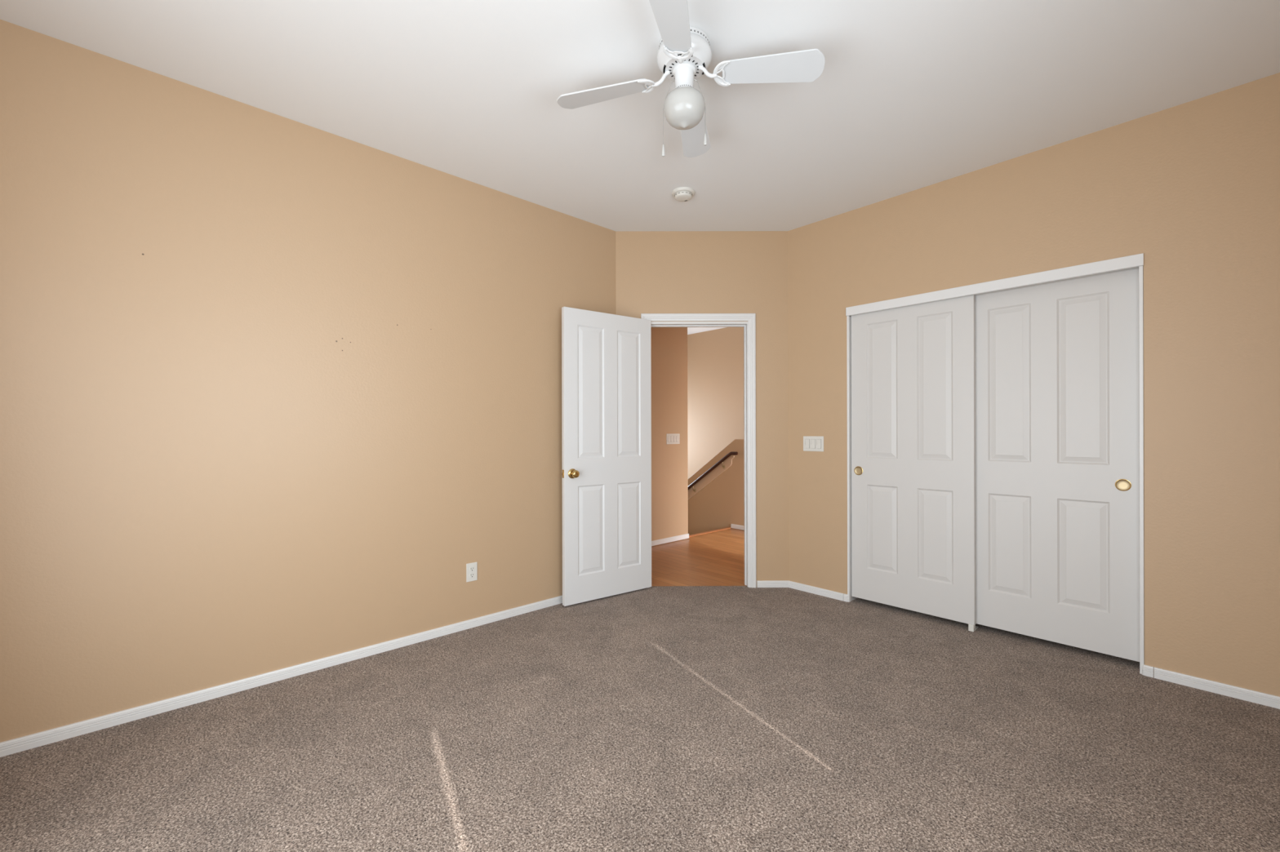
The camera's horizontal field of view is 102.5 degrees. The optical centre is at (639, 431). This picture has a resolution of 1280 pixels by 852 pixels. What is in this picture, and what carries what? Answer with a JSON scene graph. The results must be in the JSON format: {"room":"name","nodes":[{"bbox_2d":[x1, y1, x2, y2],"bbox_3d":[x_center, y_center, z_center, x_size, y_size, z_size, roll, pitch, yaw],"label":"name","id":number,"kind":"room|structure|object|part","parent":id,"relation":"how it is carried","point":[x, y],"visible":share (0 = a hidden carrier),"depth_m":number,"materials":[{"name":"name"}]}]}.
{"room":"empty bedroom","nodes":[
{"label":"empty bedroom","id":0,"kind":"room"},
{"bbox_2d":[0,19,616,742],"bbox_3d":[-1.462,-0.167,2.844,3.475,2.740,0.120,0,0,-43],"label":"wall","id":1,"kind":"structure","parent":0,"point":[272,384],"depth_m":2.40,"materials":[{"name":"beige paint"}]},
{"bbox_2d":[0,595,562,757],"bbox_3d":[-1.296,1.178,2.821,3.444,0.050,0.135,0,0,-43],"label":"baseboard","id":2,"kind":"structure","parent":1,"relation":"attached to","point":[68,731],"depth_m":2.38,"materials":[{"name":"white wood"}]},
{"bbox_2d":[466,562,477,582],"bbox_3d":[-1.032,0.864,3.154,0.070,0.113,0.008,0,0,-43],"label":"power outlet","id":3,"kind":"object","parent":1,"relation":"attached to","point":[471,568],"visible":1,"depth_m":3.15,"materials":[{"name":"white plastic"}]},
{"bbox_2d":[469,573,475,577],"bbox_3d":[-1.031,0.883,3.152,0.034,0.028,0.004,0,0,-43],"label":"receptacle","id":4,"kind":"object","parent":3,"relation":"attached to","point":[471,575],"depth_m":3.15,"materials":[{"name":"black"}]},
{"bbox_2d":[469,566,475,571],"bbox_3d":[-1.031,0.844,3.152,0.034,0.028,0.004,0,0,-43],"label":"receptacle","id":5,"kind":"object","parent":3,"relation":"attached to","point":[471,568],"depth_m":3.15,"materials":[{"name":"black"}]},
{"bbox_2d":[0,528,1279,851],"bbox_3d":[0.419,1.219,2.800,5.928,0.040,4.300,0,0,-43],"label":"floor","id":6,"kind":"structure","parent":0,"point":[653,718],"depth_m":1.94,"materials":[{"name":"brown carpet"}]},
{"bbox_2d":[688,527,730,537],"bbox_3d":[0.811,1.218,6.110,0.846,0.051,0.045,0,0,-43],"label":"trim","id":7,"kind":"structure","parent":6,"relation":"attached to","point":[726,528],"depth_m":6.11,"materials":[{"name":"brown wood"}]},
{"bbox_2d":[968,624,978,631],"bbox_3d":[2.015,1.175,3.104,0.100,0.040,0.028,0,0,-43],"label":"floor guide","id":8,"kind":"object","parent":6,"relation":"on","point":[971,628],"visible":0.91,"depth_m":3.07,"materials":[{"name":"white plastic"}]},
{"bbox_2d":[0,0,1279,334],"bbox_3d":[-0.634,-1.599,4.626,7.280,0.120,8.800,0,0,-43],"label":"ceiling","id":9,"kind":"structure","parent":0,"point":[908,95],"depth_m":2.22,"materials":[{"name":"white paint"}]},
{"bbox_2d":[671,186,694,201],"bbox_3d":[0.279,-1.519,3.308,0.147,0.044,0.147,0,0,-43],"label":"smoke detector","id":10,"kind":"object","parent":9,"relation":"attached to","point":[682,193],"visible":1,"depth_m":3.27,"materials":[{"name":"white plastic"}]},
{"bbox_2d":[556,0,825,157],"bbox_3d":[0.177,-1.322,2.050,0.800,0.436,0.800,0,0,-33],"label":"ceiling fan","id":11,"kind":"object","parent":9,"relation":"hanging from","point":[684,55],"visible":1,"depth_m":2.00,"materials":[{"name":"white metal"}]},
{"bbox_3d":[-0.156,-1.393,2.125,0.382,0.055,0.136,0,0,11],"label":"fan blade","id":12,"kind":"part","parent":11,"relation":"part of","materials":[{"name":"white"}]},
{"bbox_3d":[0.060,-1.417,2.077,0.124,0.064,0.113,0,0,11],"label":"blade arm","id":13,"kind":"part","parent":11,"relation":"part of","materials":[{"name":"white metal"}]},
{"bbox_3d":[0.116,-1.278,2.054,0.049,0.255,0.004,0,0,12],"label":"pull chain","id":14,"kind":"part","parent":11,"relation":"part of","materials":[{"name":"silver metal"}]},
{"bbox_3d":[0.102,-1.393,1.718,0.136,0.055,0.382,0,0,11],"label":"fan blade","id":15,"kind":"part","parent":11,"relation":"part of","materials":[{"name":"white"}]},
{"bbox_3d":[0.149,-1.418,1.934,0.113,0.064,0.124,0,0,11],"label":"blade arm","id":16,"kind":"part","parent":11,"relation":"part of","materials":[{"name":"white metal"}]},
{"bbox_3d":[0.177,-1.283,2.050,0.165,0.142,0.165,0,0,-43],"label":"lamp shade","id":17,"kind":"part","parent":11,"relation":"part of","materials":[{"name":"white glass"}]},
{"bbox_3d":[0.252,-1.394,2.382,0.136,0.055,0.382,0,0,11],"label":"fan blade","id":18,"kind":"part","parent":11,"relation":"part of","materials":[{"name":"white"}]},
{"bbox_3d":[0.292,-1.418,2.022,0.124,0.064,0.113,0,0,11],"label":"blade arm","id":19,"kind":"part","parent":11,"relation":"part of","materials":[{"name":"white metal"}]},
{"bbox_3d":[0.509,-1.394,1.975,0.382,0.055,0.136,0,0,11],"label":"fan blade","id":20,"kind":"part","parent":11,"relation":"part of","materials":[{"name":"white"}]},
{"bbox_2d":[650,327,688,546],"bbox_3d":[-2.099,1.135,6.194,3.300,5.340,4.200,0,0,-43],"label":"wall","id":21,"kind":"structure","parent":0,"point":[669,462],"depth_m":5.57,"materials":[{"name":"beige paint"}]},
{"bbox_2d":[651,533,688,546],"bbox_3d":[-0.663,1.177,4.653,3.304,0.050,0.013,0,0,-43],"label":"baseboard","id":22,"kind":"structure","parent":21,"relation":"attached to","point":[673,539],"depth_m":5.56,"materials":[{"name":"white wood"}]},
{"bbox_2d":[666,433,679,444],"bbox_3d":[0.358,0.079,5.607,0.207,0.109,0.010,0,0,-43],"label":"light switch","id":23,"kind":"object","parent":21,"relation":"attached to","point":[671,438],"visible":1,"depth_m":5.60,"materials":[{"name":"white plastic"}]},
{"bbox_2d":[615,231,788,580],"bbox_3d":[0.482,-0.171,4.012,1.423,2.740,0.120,0,0,0],"label":"wall","id":24,"kind":"structure","parent":0,"point":[657,272],"depth_m":3.95,"materials":[{"name":"beige paint"}]},
{"bbox_2d":[561,306,651,606],"bbox_3d":[-0.224,0.169,3.722,0.762,2.039,0.163,0,0,-36],"label":"door","id":25,"kind":"structure","parent":24,"relation":"in","point":[606,357],"depth_m":3.68,"materials":[{"name":"white paint"}]},
{"bbox_3d":[-0.439,0.289,3.490,0.053,0.053,0.040,0,0,-36],"label":"knob","id":26,"kind":"part","parent":25,"relation":"part of","materials":[{"name":"gold metal"}]},
{"bbox_2d":[640,313,756,587],"bbox_3d":[0.450,0.146,4.004,0.880,2.105,0.138,0,0,0],"label":"door frame","id":27,"kind":"structure","parent":24,"relation":"attached to","point":[747,321],"depth_m":3.94,"materials":[{"name":"white wood"}]},
{"bbox_2d":[687,327,743,478],"bbox_3d":[1.654,1.126,7.313,0.120,5.340,7.670,0,0,-43],"label":"wall","id":28,"kind":"structure","parent":0,"point":[715,357],"depth_m":7.79,"materials":[{"name":"beige paint"}]},
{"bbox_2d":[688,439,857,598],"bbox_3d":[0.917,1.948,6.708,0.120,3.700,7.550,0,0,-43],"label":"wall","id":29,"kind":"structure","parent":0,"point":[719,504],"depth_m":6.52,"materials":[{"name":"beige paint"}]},
{"bbox_2d":[688,451,737,499],"bbox_3d":[0.427,1.067,7.085,0.084,1.636,2.257,0,0,-43],"label":"handrail","id":30,"kind":"object","parent":29,"relation":"attached to","point":[728,463],"visible":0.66,"depth_m":6.57,"materials":[{"name":"brown wood"}]},
{"bbox_2d":[730,524,744,530],"bbox_3d":[2.284,1.169,5.138,0.013,0.050,3.385,0,0,-43],"label":"baseboard","id":31,"kind":"structure","parent":29,"relation":"attached to","point":[732,526],"depth_m":6.30,"materials":[{"name":"white wood"}]},
{"bbox_2d":[787,72,1279,696],"bbox_3d":[2.059,-0.175,3.053,0.120,2.740,2.674,0,0,-43],"label":"wall","id":32,"kind":"structure","parent":0,"point":[1193,187],"depth_m":2.46,"materials":[{"name":"beige paint"}]},
{"bbox_2d":[756,580,844,600],"bbox_3d":[1.200,1.172,3.841,0.632,0.050,0.137,0,0,31],"label":"baseboard","id":33,"kind":"structure","parent":32,"relation":"attached to","point":[760,584],"depth_m":3.87,"materials":[{"name":"white wood"}]},
{"bbox_2d":[803,435,823,451],"bbox_3d":[1.280,0.091,3.797,0.010,0.112,0.163,0,0,-43],"label":"light switch","id":34,"kind":"object","parent":32,"relation":"attached to","point":[811,443],"visible":1,"depth_m":3.79,"materials":[{"name":"white plastic"}]},
{"bbox_2d":[843,593,851,602],"bbox_3d":[1.460,1.171,3.618,0.033,0.050,0.039,0,0,-43],"label":"baseboard","id":35,"kind":"structure","parent":32,"relation":"attached to","point":[846,597],"depth_m":3.61,"materials":[{"name":"white wood"}]},
{"bbox_2d":[846,315,856,602],"bbox_3d":[1.504,0.192,3.646,0.118,2.008,0.014,0,0,-43],"label":"door frame","id":36,"kind":"structure","parent":32,"relation":"attached to","point":[848,317],"depth_m":3.61,"materials":[{"name":"white wood"}]},
{"bbox_2d":[850,294,976,625],"bbox_3d":[1.753,0.163,3.352,0.038,1.994,0.747,0,0,-43],"label":"door","id":37,"kind":"structure","parent":32,"relation":"in","point":[913,366],"depth_m":3.30,"materials":[{"name":"white paint"}]},
{"bbox_2d":[854,466,862,474],"bbox_3d":[1.522,0.273,3.576,0.001,0.053,0.053,0,0,-43],"label":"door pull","id":38,"kind":"object","parent":37,"relation":"on","point":[858,470],"depth_m":3.58,"materials":[{"name":"gold metal"}]},
{"bbox_2d":[845,253,1143,315],"bbox_3d":[1.998,-0.842,3.101,0.122,0.059,1.495,0,0,-43],"label":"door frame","id":39,"kind":"structure","parent":32,"relation":"attached to","point":[1135,260],"depth_m":2.92,"materials":[{"name":"white wood"}]},
{"bbox_2d":[975,266,1139,662],"bbox_3d":[2.262,0.162,2.863,0.038,1.994,0.750,0,0,-43],"label":"door","id":40,"kind":"structure","parent":32,"relation":"in","point":[1057,426],"depth_m":2.80,"materials":[{"name":"white paint"}]},
{"bbox_3d":[2.464,0.273,2.620,0.003,0.062,0.062,0,0,-43],"label":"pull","id":41,"kind":"part","parent":40,"relation":"part of","materials":[{"name":"gold metal"}]},
{"bbox_2d":[1115,480,1130,490],"bbox_3d":[2.465,0.273,2.620,0.001,0.053,0.053,0,0,-43],"label":"door pull","id":42,"kind":"object","parent":40,"relation":"on","point":[1121,485],"depth_m":2.62,"materials":[{"name":"gold metal"}]},
{"bbox_2d":[1138,266,1144,674],"bbox_3d":[2.508,0.190,2.565,0.118,2.008,0.016,0,0,-43],"label":"door frame","id":43,"kind":"structure","parent":32,"relation":"attached to","point":[1140,268],"depth_m":2.52,"materials":[{"name":"white wood"}]},
{"bbox_2d":[1141,664,1153,677],"bbox_3d":[2.483,1.169,2.517,0.033,0.050,0.047,0,0,-43],"label":"baseboard","id":44,"kind":"structure","parent":32,"relation":"attached to","point":[1147,670],"depth_m":2.50,"materials":[{"name":"white wood"}]},
{"bbox_3d":[1.316,-0.173,0.620,4.280,2.740,0.120,0,0,-43],"label":"wall","id":45,"kind":"structure","parent":0,"visible":0},
{"bbox_2d":[1153,666,1279,709],"bbox_3d":[1.105,1.172,0.852,4.280,0.050,0.512,0,0,-43],"label":"baseboard","id":46,"kind":"structure","parent":45,"relation":"attached to","point":[1260,698],"depth_m":2.34,"materials":[{"name":"white wood"}]}
]}

